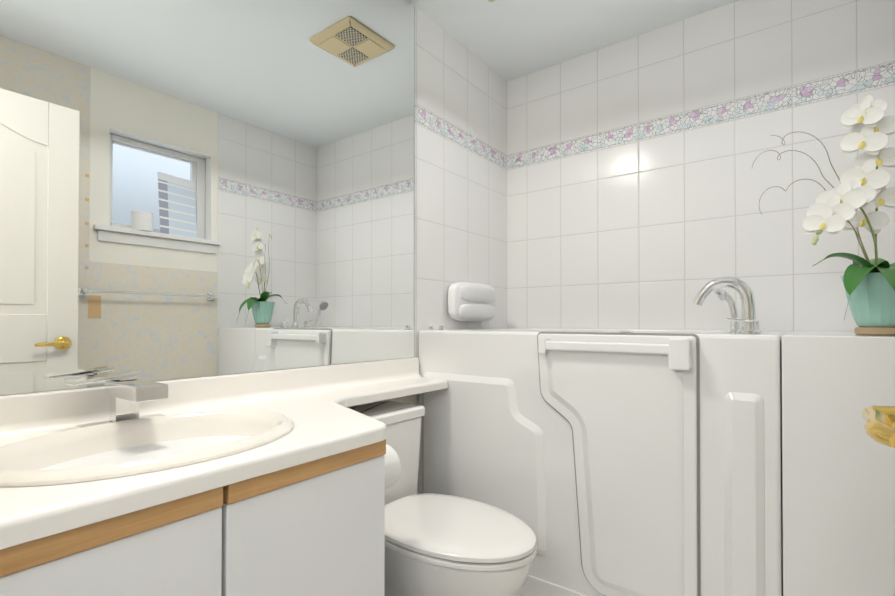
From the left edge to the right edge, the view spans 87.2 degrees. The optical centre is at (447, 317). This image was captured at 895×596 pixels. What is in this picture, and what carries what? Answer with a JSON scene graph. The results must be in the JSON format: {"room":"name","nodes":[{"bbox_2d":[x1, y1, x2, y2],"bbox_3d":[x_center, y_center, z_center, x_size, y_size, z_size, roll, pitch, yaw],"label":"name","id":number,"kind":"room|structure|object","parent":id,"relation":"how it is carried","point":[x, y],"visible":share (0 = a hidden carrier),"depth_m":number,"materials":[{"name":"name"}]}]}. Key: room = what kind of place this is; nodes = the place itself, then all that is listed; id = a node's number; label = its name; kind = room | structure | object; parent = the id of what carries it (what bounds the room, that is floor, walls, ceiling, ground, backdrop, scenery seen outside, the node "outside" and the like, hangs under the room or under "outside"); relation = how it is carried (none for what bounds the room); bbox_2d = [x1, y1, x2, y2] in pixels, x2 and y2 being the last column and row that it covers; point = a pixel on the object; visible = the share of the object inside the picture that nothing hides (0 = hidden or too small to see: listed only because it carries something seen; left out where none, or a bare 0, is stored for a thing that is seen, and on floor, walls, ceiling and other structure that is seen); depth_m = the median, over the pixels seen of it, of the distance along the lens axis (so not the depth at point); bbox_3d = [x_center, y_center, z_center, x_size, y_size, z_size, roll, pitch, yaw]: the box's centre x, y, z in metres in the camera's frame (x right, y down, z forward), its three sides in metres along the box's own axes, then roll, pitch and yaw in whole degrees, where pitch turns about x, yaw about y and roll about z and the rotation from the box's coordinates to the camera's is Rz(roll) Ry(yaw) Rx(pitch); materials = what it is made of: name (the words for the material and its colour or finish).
{"room":"bathroom","nodes":[
{"label":"bathroom","id":0,"kind":"room"},
{"bbox_2d":[347,7,506,493],"bbox_3d":[-0.448,-0.169,1.770,0.140,2.405,2.730,0,-1,37],"label":"wall","id":1,"kind":"structure","parent":0,"point":[460,204],"depth_m":2.30,"materials":[{"name":"tile"}]},
{"bbox_2d":[0,0,414,395],"bbox_3d":[-0.632,-0.601,1.405,0.006,1.540,1.620,0,-1,37],"label":"mirror","id":2,"kind":"object","parent":1,"relation":"attached to","point":[196,188],"visible":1,"depth_m":1.32,"materials":[{"name":"clear glass"}]},
{"bbox_2d":[408,0,737,80],"bbox_3d":[-0.064,-1.431,0.703,2.050,0.100,3.990,0,-1,37],"label":"ceiling","id":3,"kind":"structure","parent":0,"point":[507,40],"depth_m":2.19,"materials":[{"name":"paint"}]},
{"bbox_2d":[507,0,894,331],"bbox_3d":[1.093,-0.165,2.230,2.050,2.405,0.140,0,-1,37],"label":"wall","id":4,"kind":"structure","parent":0,"point":[638,184],"depth_m":2.13,"materials":[{"name":"tile"}]},
{"bbox_2d":[862,406,894,447],"bbox_3d":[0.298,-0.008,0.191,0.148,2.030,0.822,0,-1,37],"label":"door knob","id":5,"kind":"structure","parent":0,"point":[880,424],"depth_m":0.45,"materials":[{"name":"metal"}]},
{"bbox_3d":[-0.064,1.074,0.681,2.050,0.100,3.990,0,-1,37],"label":"floor","id":6,"kind":"structure","parent":0,"visible":0},
{"bbox_2d":[0,433,386,595],"bbox_3d":[-0.632,0.653,0.919,0.574,0.744,0.875,0,-1,37],"label":"bathroom vanity","id":7,"kind":"object","parent":6,"relation":"on","point":[267,483],"depth_m":0.81,"materials":[{"name":"white plastic"}]},
{"bbox_2d":[0,377,447,536],"bbox_3d":[-0.401,0.285,1.222,0.584,0.075,1.632,0,-1,37],"label":"countertop","id":8,"kind":"structure","parent":7,"relation":"on","point":[50,474],"depth_m":0.93,"materials":[{"name":"white laminate"}]},
{"bbox_2d":[65,370,167,428],"bbox_3d":[-0.708,0.186,1.048,0.184,0.120,0.190,0,-1,37],"label":"faucet","id":9,"kind":"object","parent":8,"relation":"on","point":[127,392],"visible":0.79,"depth_m":1.05,"materials":[{"name":"silver metal"}]},
{"bbox_2d":[385,445,400,488],"bbox_3d":[-0.192,0.398,1.232,0.114,0.114,0.149,0,-1,37],"label":"toilet paper","id":10,"kind":"object","parent":7,"relation":"attached to","point":[392,468],"visible":0.15,"depth_m":1.22,"materials":[{"name":"white paper"}]},
{"bbox_2d":[350,401,536,595],"bbox_3d":[-0.074,0.681,1.499,0.759,0.700,0.452,0,-1,37],"label":"toilet","id":11,"kind":"object","parent":6,"relation":"on","point":[442,545],"visible":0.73,"depth_m":1.34,"materials":[{"name":"white ceramic"}]},
{"bbox_2d":[418,324,894,595],"bbox_3d":[0.784,0.531,1.829,1.744,1.006,0.856,0,-1,37],"label":"tub","id":12,"kind":"object","parent":6,"relation":"on","point":[623,462],"visible":0.94,"depth_m":1.42,"materials":[{"name":"white plastic"}]},
{"bbox_2d":[448,282,495,320],"bbox_3d":[0.137,-0.077,2.348,0.086,0.187,0.380,0,-1,37],"label":"headrest pillow","id":13,"kind":"object","parent":12,"relation":"on","point":[468,301],"visible":1,"depth_m":2.26,"materials":[{"name":"white plastic"}]},
{"bbox_2d":[693,276,761,333],"bbox_3d":[0.941,-0.043,1.585,0.196,0.187,0.271,0,-1,37],"label":"tap","id":14,"kind":"object","parent":12,"relation":"on","point":[747,319],"visible":1,"depth_m":1.54,"materials":[{"name":"silver metal"}]},
{"bbox_2d":[752,95,894,334],"bbox_3d":[1.118,-0.278,1.311,0.428,0.651,0.380,0,-1,37],"label":"orchid","id":15,"kind":"object","parent":12,"relation":"on","point":[869,285],"visible":1,"depth_m":1.27,"materials":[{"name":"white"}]}
]}

